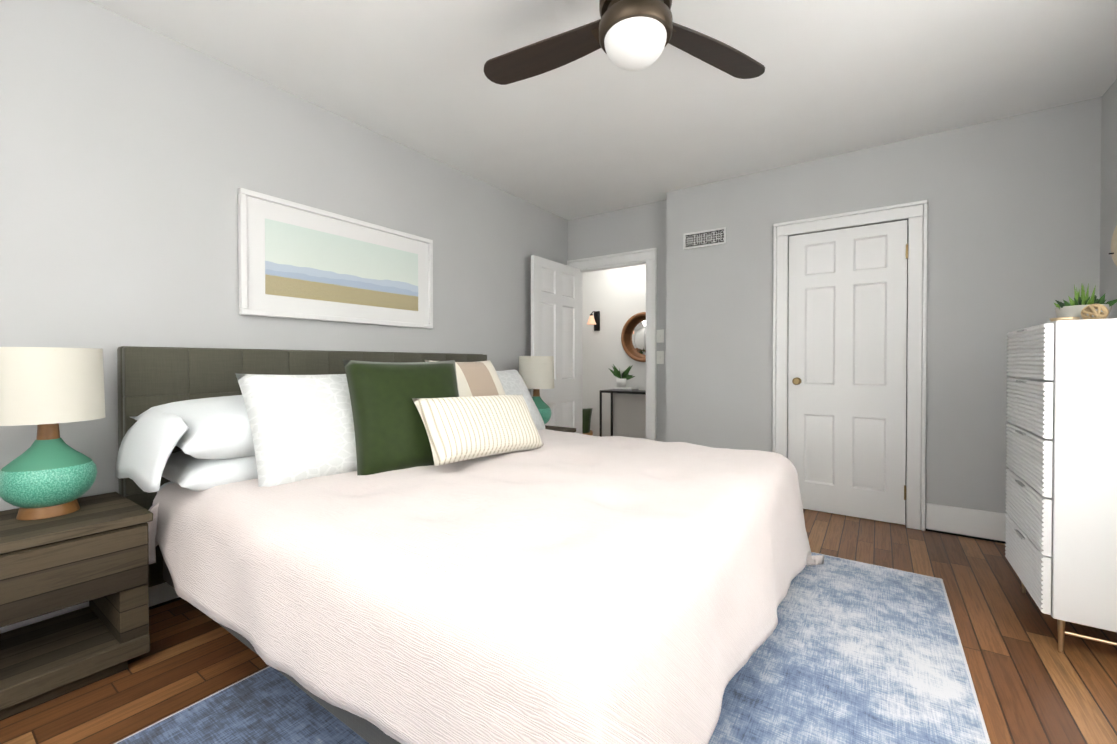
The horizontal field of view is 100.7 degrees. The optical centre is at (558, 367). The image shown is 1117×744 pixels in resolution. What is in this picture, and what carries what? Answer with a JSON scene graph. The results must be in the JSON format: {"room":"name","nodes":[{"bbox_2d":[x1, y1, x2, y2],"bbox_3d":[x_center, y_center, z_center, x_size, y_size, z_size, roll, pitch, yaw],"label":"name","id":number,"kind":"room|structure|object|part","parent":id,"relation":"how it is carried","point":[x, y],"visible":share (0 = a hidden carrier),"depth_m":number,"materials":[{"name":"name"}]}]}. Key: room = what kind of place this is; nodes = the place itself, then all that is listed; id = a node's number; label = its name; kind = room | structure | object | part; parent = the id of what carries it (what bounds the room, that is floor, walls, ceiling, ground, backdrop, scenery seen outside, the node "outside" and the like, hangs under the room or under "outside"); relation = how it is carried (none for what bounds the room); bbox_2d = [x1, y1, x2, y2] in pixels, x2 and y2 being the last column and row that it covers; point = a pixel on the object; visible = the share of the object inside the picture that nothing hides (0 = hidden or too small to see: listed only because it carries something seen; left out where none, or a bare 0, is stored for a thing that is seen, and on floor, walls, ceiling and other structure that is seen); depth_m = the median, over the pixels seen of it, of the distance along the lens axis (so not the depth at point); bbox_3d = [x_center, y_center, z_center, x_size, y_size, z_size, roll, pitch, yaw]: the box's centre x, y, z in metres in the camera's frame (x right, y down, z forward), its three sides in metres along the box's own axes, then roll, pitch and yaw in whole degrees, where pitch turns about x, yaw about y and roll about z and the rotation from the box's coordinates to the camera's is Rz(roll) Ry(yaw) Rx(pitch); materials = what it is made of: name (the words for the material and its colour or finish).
{"room":"bedroom","nodes":[
{"label":"bedroom","id":0,"kind":"room"},
{"bbox_2d":[0,0,567,510],"bbox_3d":[-1.284,-0.215,2.777,0.100,2.500,4.900,0,1,35],"label":"wall","id":1,"kind":"structure","parent":0,"point":[134,156],"depth_m":2.06,"materials":[{"name":"grey paint"}]},
{"bbox_2d":[0,582,181,633],"bbox_3d":[-1.236,0.948,2.756,0.018,0.175,4.700,0,1,35],"label":"baseboard","id":2,"kind":"structure","parent":1,"relation":"attached to","point":[162,594],"depth_m":1.99,"materials":[{"name":"white wood"}]},
{"bbox_2d":[238,188,432,328],"bbox_3d":[-1.221,-0.572,2.742,0.032,0.615,1.180,0,1,35],"label":"picture frame","id":3,"kind":"object","parent":1,"relation":"attached to","point":[298,261],"visible":0.94,"depth_m":2.61,"materials":[{"name":"white wood"}]},
{"bbox_2d":[265,218,417,310],"bbox_3d":[-1.222,-0.569,2.743,0.001,0.385,0.950,0,1,35],"label":"print","id":4,"kind":"object","parent":3,"relation":"attached to","point":[306,263],"depth_m":2.66},
{"bbox_2d":[0,509,1116,743],"bbox_3d":[0.112,1.080,3.253,5.670,0.100,7.250,0,1,35],"label":"floor","id":5,"kind":"structure","parent":0,"point":[1032,685],"depth_m":1.64,"materials":[{"name":"brown wood"}]},
{"bbox_2d":[0,492,152,720],"bbox_3d":[-1.825,0.779,1.432,0.463,0.540,0.772,0,1,35],"label":"nightstand","id":6,"kind":"object","parent":5,"relation":"on","point":[93,550],"visible":0.98,"depth_m":1.51,"materials":[{"name":"brown wood"}]},
{"bbox_2d":[0,347,105,519],"bbox_3d":[-1.766,0.218,1.601,0.284,0.574,0.284,0,1,35],"label":"lamp","id":7,"kind":"object","parent":6,"relation":"on","point":[49,473],"visible":1,"depth_m":1.53,"materials":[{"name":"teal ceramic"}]},
{"bbox_2d":[114,552,990,743],"bbox_3d":[0.196,1.042,1.590,2.000,0.007,3.010,0,1,35],"label":"rug","id":8,"kind":"object","parent":5,"relation":"on","point":[847,651],"visible":0.31,"depth_m":1.50,"materials":[{"name":"blue carpet"}]},
{"bbox_2d":[115,346,823,743],"bbox_3d":[-0.248,0.471,2.090,2.344,1.118,2.170,0,1,35],"label":"bed","id":9,"kind":"object","parent":8,"relation":"on","point":[409,548],"visible":1,"depth_m":1.32,"materials":[{"name":"fabric"}]},
{"bbox_3d":[-0.296,0.607,2.114,2.050,0.270,1.900,0,1,35],"label":"mattress","id":10,"kind":"part","parent":9,"relation":"part of","materials":[{"name":"white fabric"}]},
{"bbox_3d":[-1.175,0.403,2.728,0.093,0.996,2.088,0,1,35],"label":"headboard","id":11,"kind":"part","parent":9,"relation":"part of","materials":[{"name":"fabric"}]},
{"bbox_2d":[343,360,458,474],"bbox_3d":[-0.643,0.209,2.033,0.520,0.520,0.161,-1,-19,-41],"label":"pillow","id":12,"kind":"object","parent":9,"relation":"on","point":[385,433],"depth_m":1.91,"materials":[{"name":"fabric"}]},
{"bbox_2d":[545,425,575,432],"bbox_3d":[-0.178,0.757,3.618,0.443,0.540,0.491,0,1,35],"label":"nightstand","id":13,"kind":"object","parent":5,"relation":"on","point":[563,429],"depth_m":3.68,"materials":[{"name":"brown wood"}]},
{"bbox_2d":[519,356,553,428],"bbox_3d":[-0.174,0.198,3.631,0.284,0.574,0.284,0,1,35],"label":"lamp","id":14,"kind":"object","parent":13,"relation":"on","point":[536,373],"visible":0.62,"depth_m":3.52,"materials":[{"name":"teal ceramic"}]},
{"bbox_2d":[582,408,592,435],"bbox_3d":[0.187,0.751,5.564,0.450,0.511,0.450,0,1,35],"label":"basket","id":15,"kind":"object","parent":5,"relation":"on","point":[586,418],"visible":0.17,"depth_m":5.51,"materials":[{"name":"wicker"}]},
{"bbox_2d":[600,389,645,436],"bbox_3d":[0.914,0.640,5.260,0.860,0.740,0.290,0,1,35],"label":"console","id":16,"kind":"object","parent":5,"relation":"on","point":[625,392],"visible":0.25,"depth_m":5.38,"materials":[{"name":"grey metal"}]},
{"bbox_2d":[612,387,637,390],"bbox_3d":[0.773,0.249,5.360,0.250,0.038,0.180,0,1,35],"label":"books","id":17,"kind":"object","parent":16,"relation":"on","point":[625,389],"visible":0.96,"depth_m":5.29,"materials":[{"name":"grey paper"}]},
{"bbox_2d":[609,364,634,386],"bbox_3d":[0.732,0.093,5.370,0.314,0.272,0.312,0,1,35],"label":"fern","id":18,"kind":"object","parent":17,"relation":"on","point":[623,377],"visible":1,"depth_m":5.33,"materials":[{"name":"green plant"}]},
{"bbox_2d":[1005,318,1116,652],"bbox_3d":[2.133,0.436,1.817,0.470,1.214,0.600,0,1,35],"label":"dresser","id":19,"kind":"object","parent":5,"relation":"on","point":[1061,507],"visible":1,"depth_m":1.67,"materials":[{"name":"white wood"}]},
{"bbox_2d":[1049,317,1080,321],"bbox_3d":[1.896,-0.178,1.732,0.080,0.014,0.080,0,1,35],"label":"dish","id":20,"kind":"object","parent":19,"relation":"on","point":[1064,318],"visible":0.62,"depth_m":1.71,"materials":[{"name":"gold metal"}]},
{"bbox_2d":[1054,283,1116,319],"bbox_3d":[2.132,-0.261,1.885,0.179,0.176,0.180,0,1,35],"label":"succulent bowl","id":21,"kind":"object","parent":19,"relation":"on","point":[1075,306],"visible":0.67,"depth_m":1.86,"materials":[{"name":"concrete"}]},
{"bbox_2d":[1081,304,1108,319],"bbox_3d":[2.048,-0.208,1.767,0.070,0.071,0.071,0,1,35],"label":"ball","id":22,"kind":"object","parent":19,"relation":"on","point":[1090,310],"visible":0.88,"depth_m":1.75,"materials":[{"name":"beige"}]},
{"bbox_2d":[1108,225,1116,265],"bbox_3d":[2.154,-0.382,1.734,0.090,0.422,0.234,0,1,25],"label":"mirror","id":23,"kind":"object","parent":19,"relation":"on","point":[1113,253],"visible":0.88,"depth_m":1.81,"materials":[{"name":"beige metal"}]},
{"bbox_2d":[88,0,1116,219],"bbox_3d":[0.112,-1.494,3.227,5.670,0.150,7.250,0,1,35],"label":"ceiling","id":24,"kind":"structure","parent":0,"point":[598,131],"depth_m":2.34,"materials":[{"name":"white paint"}]},
{"bbox_2d":[484,0,764,84],"bbox_3d":[0.179,-1.258,1.714,1.085,0.392,1.174,0,1,35],"label":"ceiling fan","id":25,"kind":"object","parent":24,"relation":"hanging from","point":[631,35],"visible":1,"depth_m":1.71,"materials":[{"name":"brown metal"}]},
{"bbox_2d":[582,264,645,438],"bbox_3d":[1.057,-0.242,5.413,2.050,2.500,0.100,0,1,35],"label":"wall","id":26,"kind":"structure","parent":0,"point":[616,297],"depth_m":5.61,"materials":[{"name":"white paint"}]},
{"bbox_2d":[587,311,599,330],"bbox_3d":[0.425,-0.574,5.666,0.116,0.240,0.198,0,1,35],"label":"sconce","id":27,"kind":"object","parent":26,"relation":"attached to","point":[594,320],"visible":1,"depth_m":5.71,"materials":[{"name":"black metal"}]},
{"bbox_2d":[621,312,645,361],"bbox_3d":[0.991,-0.351,5.379,0.584,0.584,0.044,0,1,35],"label":"mirror","id":28,"kind":"object","parent":26,"relation":"attached to","point":[633,337],"visible":0.42,"depth_m":5.43,"materials":[{"name":"brown wood"}]},
{"bbox_2d":[568,200,666,441],"bbox_3d":[0.587,-0.231,4.401,1.130,2.500,0.100,0,1,35],"label":"wall","id":29,"kind":"structure","parent":0,"point":[638,227],"depth_m":4.24,"materials":[{"name":"grey paint"}]},
{"bbox_2d":[531,255,579,433],"bbox_3d":[-0.011,0.023,4.295,0.167,1.978,0.750,0,1,35],"label":"hall door","id":30,"kind":"structure","parent":29,"relation":"in","point":[555,309],"depth_m":4.29,"materials":[{"name":"white wood"}]},
{"bbox_2d":[567,248,656,440],"bbox_3d":[0.509,-0.024,4.439,0.950,2.085,0.133,0,1,35],"label":"door frame","id":31,"kind":"structure","parent":29,"relation":"attached to","point":[648,257],"depth_m":4.17,"materials":[{"name":"white wood"}]},
{"bbox_2d":[657,329,663,342],"bbox_3d":[0.904,-0.278,4.111,0.070,0.116,0.016,0,1,35],"label":"switch plate","id":32,"kind":"object","parent":29,"relation":"attached to","point":[660,339],"depth_m":4.11,"materials":[{"name":"white plastic"}]},
{"bbox_2d":[657,351,663,363],"bbox_3d":[0.904,-0.088,4.113,0.070,0.116,0.016,0,1,35],"label":"switch plate","id":33,"kind":"object","parent":29,"relation":"attached to","point":[660,354],"depth_m":4.11,"materials":[{"name":"white plastic"}]},
{"bbox_2d":[666,97,1101,529],"bbox_3d":[1.998,-0.220,3.321,2.460,2.500,0.270,0,1,35],"label":"wall","id":34,"kind":"structure","parent":0,"point":[1013,235],"depth_m":2.88,"materials":[{"name":"grey paint"}]},
{"bbox_2d":[683,227,725,249],"bbox_3d":[1.171,-1.034,3.716,0.340,0.130,0.008,0,1,35],"label":"air vent","id":35,"kind":"object","parent":34,"relation":"in","point":[705,238],"visible":1,"depth_m":3.71,"materials":[{"name":"white metal"}]},
{"bbox_2d":[788,220,907,524],"bbox_3d":[1.964,0.034,3.179,0.700,1.978,0.101,0,1,35],"label":"closet door","id":36,"kind":"structure","parent":34,"relation":"in","point":[847,349],"depth_m":3.17,"materials":[{"name":"white wood"}]},
{"bbox_2d":[772,200,927,530],"bbox_3d":[1.954,-0.011,3.170,0.890,2.085,0.032,0,1,35],"label":"door frame","id":37,"kind":"structure","parent":34,"relation":"attached to","point":[916,213],"depth_m":2.96,"materials":[{"name":"white wood"}]},
{"bbox_2d":[926,503,1006,543],"bbox_3d":[2.629,0.948,2.724,0.730,0.175,0.022,0,1,35],"label":"baseboard","id":38,"kind":"structure","parent":34,"relation":"attached to","point":[970,523],"depth_m":2.81,"materials":[{"name":"white wood"}]},
{"bbox_2d":[1099,79,1116,318],"bbox_3d":[1.734,-0.194,0.689,0.100,2.500,4.900,0,1,35],"label":"wall","id":39,"kind":"structure","parent":0,"point":[1108,266],"depth_m":2.41,"materials":[{"name":"grey paint"}]}
]}

